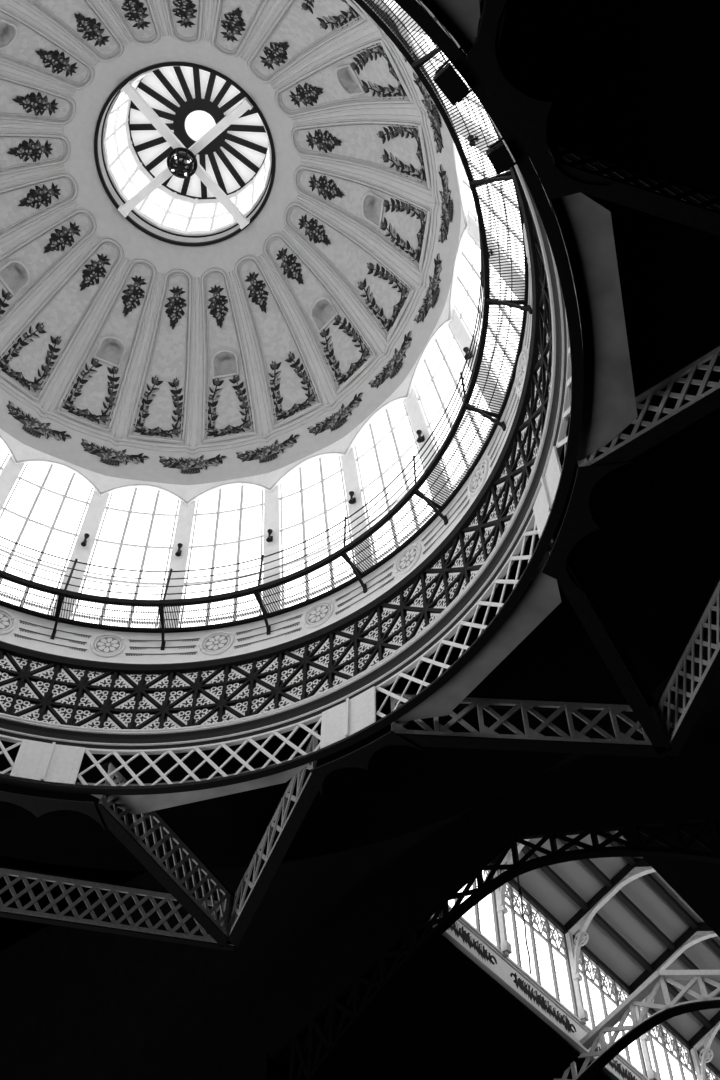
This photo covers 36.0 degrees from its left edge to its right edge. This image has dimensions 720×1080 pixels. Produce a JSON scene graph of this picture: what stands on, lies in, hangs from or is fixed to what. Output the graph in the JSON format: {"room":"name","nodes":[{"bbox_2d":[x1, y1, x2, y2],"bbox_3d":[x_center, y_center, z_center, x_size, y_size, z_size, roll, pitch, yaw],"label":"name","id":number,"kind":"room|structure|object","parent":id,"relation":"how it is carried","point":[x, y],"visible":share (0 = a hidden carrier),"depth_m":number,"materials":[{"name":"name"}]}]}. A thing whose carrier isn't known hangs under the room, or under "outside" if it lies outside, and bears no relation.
{"room":"covered market","nodes":[
{"label":"covered market","id":0,"kind":"room"},
{"bbox_2d":[0,0,460,484],"bbox_3d":[-5.854,-10.848,34.168,17.628,6.586,17.628,26,-59,-16],"label":"ceiling","id":1,"kind":"structure","parent":0,"point":[126,352],"depth_m":36.18,"materials":[{"name":"white paint"}]},
{"bbox_2d":[94,62,275,246],"bbox_3d":[-5.805,-13.886,38.551,6.200,4.240,6.200,26,-59,-16],"label":"lantern","id":2,"kind":"object","parent":1,"relation":"on","point":[190,99],"visible":0.77,"depth_m":39.70,"materials":[{"name":"white glass"}]},
{"bbox_2d":[120,81,249,229],"bbox_3d":[-5.713,-12.672,36.666,0.360,0.340,5.774,-33,-62,21],"label":"cross beam","id":3,"kind":"structure","parent":2,"relation":"attached to","point":[128,89],"depth_m":36.32,"materials":[{"name":"metal"}]},
{"bbox_2d":[167,147,197,178],"bbox_3d":[-5.818,-12.325,36.190,1.010,0.980,1.010,26,-59,-16],"label":"globe lamp","id":4,"kind":"object","parent":3,"relation":"hanging from","point":[182,163],"visible":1,"depth_m":35.93,"materials":[{"name":"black glass"}]},
{"bbox_2d":[118,97,252,216],"bbox_3d":[-5.840,-12.638,36.691,5.780,0.340,0.360,-33,-62,21],"label":"cross beam","id":5,"kind":"structure","parent":2,"relation":"attached to","point":[245,105],"depth_m":36.35,"materials":[{"name":"metal"}]},
{"bbox_2d":[0,0,531,663],"bbox_3d":[-5.918,-6.838,28.383,20.700,7.894,20.700,26,-59,-16],"label":"wall","id":6,"kind":"structure","parent":0,"point":[17,628],"depth_m":31.50,"materials":[{"name":"paint"}]},
{"bbox_2d":[0,442,9,472],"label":"window","id":7,"kind":"structure","parent":6,"relation":"in","point":[4,456],"depth_m":35.06,"materials":[{"name":"paint"}]},
{"bbox_2d":[0,464,93,614],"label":"window","id":8,"kind":"structure","parent":6,"relation":"in","point":[45,509],"depth_m":34.12,"materials":[{"name":"glass"}]},
{"bbox_2d":[81,533,89,546],"bbox_3d":[-8.464,0.024,34.058,0.164,0.480,0.236,18,-57,-12],"label":"wall sconce","id":9,"kind":"object","parent":6,"relation":"attached to","point":[86,535],"visible":1,"depth_m":34.05,"materials":[{"name":"black paint"}]},
{"bbox_2d":[71,489,179,627],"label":"window","id":10,"kind":"structure","parent":6,"relation":"in","point":[136,531],"depth_m":34.42,"materials":[{"name":"glass"}]},
{"bbox_2d":[175,543,182,555],"bbox_3d":[-5.598,0.330,34.239,0.164,0.480,0.236,3,-55,-1],"label":"wall sconce","id":11,"kind":"object","parent":6,"relation":"attached to","point":[178,553],"visible":1,"depth_m":34.24,"materials":[{"name":"black paint"}]},
{"bbox_2d":[178,486,263,626],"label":"window","id":12,"kind":"structure","parent":6,"relation":"in","point":[228,528],"depth_m":34.38,"materials":[{"name":"glass"}]},
{"bbox_2d":[0,0,531,649],"bbox_3d":[-5.935,-5.747,26.809,19.876,2.554,19.876,31,-60,-19],"label":"railing","id":13,"kind":"object","parent":6,"relation":"attached to","point":[407,51],"visible":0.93,"depth_m":29.43,"materials":[{"name":"black metal"}]},
{"bbox_2d":[266,529,272,541],"bbox_3d":[-2.762,-0.106,33.905,0.164,0.480,0.236,-12,-56,9],"label":"wall sconce","id":14,"kind":"object","parent":6,"relation":"attached to","point":[270,538],"visible":1,"depth_m":33.88,"materials":[{"name":"black paint"}]},
{"bbox_2d":[0,108,551,728],"bbox_3d":[-5.964,-3.919,24.171,20.797,2.514,20.797,35,-62,-21],"label":"frieze","id":15,"kind":"object","parent":6,"relation":"attached to","point":[34,685],"visible":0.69,"depth_m":29.07,"materials":[{"name":"black paint"}]},
{"bbox_2d":[279,456,355,608],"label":"window","id":16,"kind":"structure","parent":6,"relation":"in","point":[313,500],"depth_m":33.88,"materials":[{"name":"glass"}]},
{"bbox_2d":[349,491,355,503],"bbox_3d":[-0.234,-1.242,33.090,0.164,0.480,0.236,-28,-60,18],"label":"wall sconce","id":17,"kind":"object","parent":6,"relation":"attached to","point":[352,500],"visible":1,"depth_m":33.06,"materials":[{"name":"black paint"}]},
{"bbox_2d":[354,400,437,562],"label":"window","id":18,"kind":"structure","parent":6,"relation":"in","point":[389,444],"depth_m":32.98,"materials":[{"name":"glass"}]},
{"bbox_2d":[416,430,424,442],"bbox_3d":[1.738,-2.966,31.873,0.236,0.480,0.164,34,-62,-21],"label":"wall sconce","id":19,"kind":"object","parent":6,"relation":"attached to","point":[420,439],"visible":1,"depth_m":31.84,"materials":[{"name":"black paint"}]},
{"bbox_2d":[412,29,497,140],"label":"window","id":20,"kind":"structure","parent":6,"relation":"in","point":[414,31],"depth_m":26.91,"materials":[{"name":"glass"}]},
{"bbox_2d":[415,325,495,491],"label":"window","id":21,"kind":"structure","parent":6,"relation":"in","point":[437,382],"depth_m":31.77,"materials":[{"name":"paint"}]},
{"bbox_2d":[463,347,472,359],"bbox_3d":[2.961,-5.111,30.373,0.236,0.480,0.164,18,-57,-12],"label":"wall sconce","id":22,"kind":"object","parent":6,"relation":"attached to","point":[465,349],"visible":0.73,"depth_m":30.36,"materials":[{"name":"black paint"}]},
{"bbox_2d":[468,135,477,145],"bbox_3d":[2.767,-9.798,27.126,0.236,0.480,0.164,-12,-56,9],"label":"wall sconce","id":23,"kind":"object","parent":6,"relation":"attached to","point":[472,137],"visible":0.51,"depth_m":27.00,"materials":[{"name":"black paint"}]},
{"bbox_2d":[455,233,523,396],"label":"window","id":24,"kind":"structure","parent":6,"relation":"in","point":[469,287],"depth_m":30.31,"materials":[{"name":"glass"}]},
{"bbox_2d":[457,131,524,276],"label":"window","id":25,"kind":"structure","parent":6,"relation":"in","point":[473,213],"depth_m":27.93,"materials":[{"name":"glass"}]},
{"bbox_2d":[0,0,583,794],"bbox_3d":[-5.987,-2.531,22.170,20.600,1.455,20.600,26,-59,-16],"label":"beam","id":26,"kind":"structure","parent":0,"point":[55,767],"depth_m":25.67,"materials":[{"name":"grey metal"}]},
{"bbox_2d":[96,761,232,946],"bbox_3d":[-5.102,8.449,29.509,0.354,1.475,6.251,-23,-59,16],"label":"girder","id":27,"kind":"object","parent":26,"relation":"attached to","point":[111,819],"visible":0.91,"depth_m":29.39,"materials":[{"name":"grey metal"}]},
{"bbox_2d":[0,791,105,829],"bbox_3d":[-7.964,6.609,27.392,3.410,0.130,0.960,9,-56,-6],"label":"gusset plate","id":28,"kind":"object","parent":27,"relation":"attached to","point":[38,806],"visible":1,"depth_m":27.25,"materials":[{"name":"black paint"}]},
{"bbox_2d":[0,866,238,950],"bbox_3d":[-8.916,9.810,30.495,11.154,1.475,0.228,11,-56,-7],"label":"beam","id":29,"kind":"structure","parent":27,"relation":"attached to","point":[21,913],"depth_m":30.53,"materials":[{"name":"grey metal"}]},
{"bbox_2d":[227,728,320,945],"bbox_3d":[-2.258,7.951,29.133,0.381,1.475,7.209,18,-57,-11],"label":"girder","id":30,"kind":"object","parent":26,"relation":"attached to","point":[303,798],"visible":0.92,"depth_m":28.80,"materials":[{"name":"grey metal"}]},
{"bbox_2d":[0,12,573,749],"bbox_3d":[-5.978,-3.097,22.985,20.800,0.520,20.800,26,-59,-16],"label":"trim","id":31,"kind":"structure","parent":26,"relation":"on","point":[12,726],"depth_m":27.09,"materials":[{"name":"white paint"}]},
{"bbox_2d":[433,46,471,104],"bbox_3d":[1.585,-7.434,17.796,0.643,0.270,0.643,-35,-63,22],"label":"floodlight","id":32,"kind":"object","parent":26,"relation":"attached to","point":[446,78],"visible":0.8,"depth_m":17.74,"materials":[{"name":"black paint"}]},
{"bbox_2d":[486,138,526,174],"bbox_3d":[2.472,-6.460,18.462,0.624,0.270,0.513,-27,-60,18],"label":"floodlight","id":33,"kind":"object","parent":26,"relation":"attached to","point":[497,153],"visible":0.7,"depth_m":18.40,"materials":[{"name":"black paint"}]},
{"bbox_2d":[389,691,665,757],"bbox_3d":[3.962,4.417,26.614,6.479,1.475,0.356,3,-55,-1],"label":"girder","id":34,"kind":"object","parent":26,"relation":"attached to","point":[441,736],"visible":0.88,"depth_m":26.18,"materials":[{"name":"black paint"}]},
{"bbox_2d":[310,731,422,797],"bbox_3d":[0.030,5.273,26.378,2.913,0.130,0.921,-29,-60,19],"label":"gusset plate","id":35,"kind":"object","parent":34,"relation":"attached to","point":[359,758],"visible":1,"depth_m":26.23,"materials":[{"name":"black paint"}]},
{"bbox_2d":[549,526,669,754],"bbox_3d":[5.625,2.302,25.130,0.340,1.475,6.372,-25,-59,17],"label":"girder","id":36,"kind":"object","parent":26,"relation":"attached to","point":[588,608],"visible":0.9,"depth_m":25.01,"materials":[{"name":"black metal"}]},
{"bbox_2d":[542,461,633,592],"bbox_3d":[4.526,-0.322,22.450,1.013,0.130,3.263,9,-56,-6],"label":"gusset plate","id":37,"kind":"object","parent":36,"relation":"attached to","point":[578,522],"visible":1,"depth_m":22.35,"materials":[{"name":"black paint"}]},
{"bbox_2d":[655,577,719,756],"bbox_3d":[8.621,-0.133,23.409,0.318,1.475,11.990,10,-56,-6],"label":"beam","id":38,"kind":"structure","parent":36,"relation":"attached to","point":[707,680],"depth_m":25.58,"materials":[{"name":"grey metal"}]},
{"bbox_2d":[577,344,719,473],"bbox_3d":[7.057,-3.272,21.250,6.639,1.475,0.354,-32,-61,21],"label":"girder","id":39,"kind":"object","parent":26,"relation":"attached to","point":[702,404],"visible":0.74,"depth_m":21.46,"materials":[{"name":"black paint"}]},
{"bbox_2d":[0,0,719,870],"bbox_3d":[-5.963,-4.037,24.341,32.400,1.900,32.400,26,-59,-16],"label":"ceiling","id":40,"kind":"structure","parent":0,"point":[635,83],"depth_m":26.75,"materials":[{"name":"black paint"}]},
{"bbox_2d":[0,624,719,1079],"bbox_3d":[4.032,11.322,24.838,64.000,24.000,0.080,-32,-62,21],"label":"wall","id":41,"kind":"structure","parent":0,"point":[76,1004],"depth_m":32.39,"materials":[{"name":"black paint"}]},
{"bbox_2d":[269,812,719,1079],"bbox_3d":[4.082,9.430,27.610,16.460,5.296,0.260,-32,-62,21],"label":"truss","id":42,"kind":"object","parent":41,"relation":"attached to","point":[313,1070],"visible":1,"depth_m":28.97,"materials":[{"name":"black metal"}]},
{"bbox_2d":[475,0,507,56],"bbox_3d":[2.464,-10.626,16.204,0.354,1.475,6.493,8,-56,-5],"label":"girder","id":43,"kind":"object","parent":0,"point":[489,9],"visible":0.56,"depth_m":17.11,"materials":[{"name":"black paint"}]},
{"bbox_2d":[0,0,637,814],"bbox_3d":[-5.949,-2.286,21.832,22.194,0.180,22.032,26,-59,-16],"label":"soffit","id":44,"kind":"structure","parent":43,"relation":"attached to","point":[585,224],"depth_m":21.16,"materials":[{"name":"paint"}]},
{"bbox_2d":[267,821,719,1079],"bbox_3d":[13.231,19.383,33.843,24.000,3.754,29.440,-32,-62,21],"label":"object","id":45,"kind":"structure","parent":0,"point":[445,1018],"depth_m":31.08,"materials":[{"name":"black paint"}]},
{"bbox_2d":[426,905,648,1079],"bbox_3d":[10.885,19.579,36.825,0.240,1.020,29.420,-32,-62,21],"label":"frieze","id":46,"kind":"object","parent":45,"relation":"attached to","point":[461,935],"visible":0.75,"depth_m":32.43,"materials":[{"name":"paint"}]},
{"bbox_2d":[448,870,495,944],"bbox_3d":[2.970,10.024,32.881,0.135,3.260,3.733,-32,-62,21],"label":"window","id":47,"kind":"structure","parent":46,"relation":"on","point":[480,916],"depth_m":32.82,"materials":[{"name":"glass"}]},
{"bbox_2d":[517,874,530,973],"bbox_3d":[4.084,9.488,27.521,0.078,2.902,0.090,26,-59,-16],"label":"window mullion","id":48,"kind":"object","parent":46,"relation":"on","point":[519,889],"visible":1,"depth_m":27.53,"materials":[{"name":"black paint"}]},
{"bbox_2d":[490,871,573,1012],"bbox_3d":[5.415,12.612,34.648,0.135,3.260,4.383,-32,-62,21],"label":"window","id":49,"kind":"structure","parent":46,"relation":"on","point":[546,948],"depth_m":34.80,"materials":[{"name":"glass"}]},
{"bbox_2d":[561,934,642,1072],"bbox_3d":[8.061,15.412,36.560,0.135,3.260,4.383,-32,-62,21],"label":"window","id":50,"kind":"structure","parent":46,"relation":"on","point":[601,994],"depth_m":36.71,"materials":[{"name":"glass"}]},
{"bbox_2d":[627,995,693,1079],"bbox_3d":[10.706,18.212,38.471,0.135,3.260,4.383,-32,-62,21],"label":"window","id":51,"kind":"structure","parent":46,"relation":"on","point":[669,1057],"depth_m":38.91,"materials":[{"name":"glass"}]},
{"bbox_2d":[686,1050,719,1079],"bbox_3d":[13.351,21.012,40.383,0.135,3.260,4.383,-32,-62,21],"label":"window","id":52,"kind":"structure","parent":46,"relation":"on","point":[709,1075],"depth_m":40.90,"materials":[{"name":"glass"}]},
{"bbox_2d":[553,970,719,1079],"bbox_3d":[9.096,14.657,31.347,16.460,5.376,0.420,-32,-62,21],"label":"truss","id":53,"kind":"object","parent":45,"relation":"attached to","point":[640,1026],"visible":0.98,"depth_m":32.87,"materials":[{"name":"metal"}]},
{"bbox_2d":[619,830,719,937],"bbox_3d":[15.631,16.560,34.680,0.240,1.020,29.420,-32,-62,21],"label":"beam","id":54,"kind":"structure","parent":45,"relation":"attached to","point":[653,864],"depth_m":29.05,"materials":[{"name":"black metal"}]},
{"bbox_2d":[505,831,719,1069],"bbox_3d":[13.293,15.474,39.483,6.600,1.670,29.440,-32,-62,21],"label":"ceiling","id":55,"kind":"structure","parent":0,"point":[575,874],"depth_m":37.94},
{"bbox_2d":[492,839,529,957],"bbox_3d":[6.523,9.322,33.163,6.114,4.768,0.260,-32,-62,21],"label":"column","id":56,"kind":"structure","parent":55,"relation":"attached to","point":[506,948],"depth_m":33.52,"materials":[{"name":"black paint"}]},
{"bbox_2d":[488,862,719,1077],"bbox_3d":[11.048,17.581,39.969,0.280,0.265,29.834,-32,-62,21],"label":"purlin","id":57,"kind":"object","parent":55,"relation":"attached to","point":[514,884],"visible":0.42,"depth_m":37.77,"materials":[{"name":"black paint"}]},
{"bbox_2d":[564,859,655,1024],"bbox_3d":[9.168,12.122,35.075,6.114,4.768,0.260,-32,-62,21],"label":"roof truss","id":58,"kind":"object","parent":55,"relation":"attached to","point":[582,918],"visible":0.66,"depth_m":36.64,"materials":[{"name":"white metal"}]},
{"bbox_2d":[521,845,719,1039],"bbox_3d":[11.840,16.820,39.986,0.240,0.245,29.833,-32,-62,21],"label":"purlin","id":59,"kind":"object","parent":55,"relation":"attached to","point":[547,870],"visible":0.54,"depth_m":37.54,"materials":[{"name":"black paint"}]},
{"bbox_2d":[560,836,719,996],"bbox_3d":[12.633,16.065,39.995,0.240,0.245,29.833,-32,-62,21],"label":"purlin","id":60,"kind":"object","parent":55,"relation":"attached to","point":[588,863],"visible":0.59,"depth_m":37.66,"materials":[{"name":"black paint"}]},
{"bbox_2d":[605,831,719,956],"bbox_3d":[13.425,15.316,39.996,0.260,0.265,29.833,-32,-62,21],"label":"ridge beam","id":61,"kind":"structure","parent":55,"relation":"attached to","point":[649,878],"depth_m":37.93,"materials":[{"name":"black metal"}]},
{"bbox_2d":[629,923,717,1079],"bbox_3d":[11.813,14.922,36.986,6.114,4.768,0.260,-32,-62,21],"label":"roof truss","id":62,"kind":"object","parent":55,"relation":"attached to","point":[690,937],"visible":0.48,"depth_m":38.62,"materials":[{"name":"white metal"}]},
{"bbox_2d":[688,1011,719,1079],"bbox_3d":[14.458,17.721,38.897,6.114,4.768,0.260,-32,-62,21],"label":"roof truss","id":63,"kind":"object","parent":55,"relation":"attached to","point":[705,1036],"visible":1,"depth_m":40.46,"materials":[{"name":"black paint"}]},
{"bbox_2d":[546,139,719,235],"bbox_3d":[6.451,-5.731,19.553,6.786,1.475,0.354,14,-56,-9],"label":"girder","id":64,"kind":"object","parent":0,"point":[629,186],"visible":0.98,"depth_m":18.85,"materials":[{"name":"black paint"}]},
{"bbox_2d":[465,0,608,199],"bbox_3d":[2.813,-6.905,17.906,0.960,0.130,3.410,-29,-60,19],"label":"gusset plate","id":65,"kind":"object","parent":64,"relation":"attached to","point":[527,115],"visible":1,"depth_m":17.86,"materials":[{"name":"black paint"}]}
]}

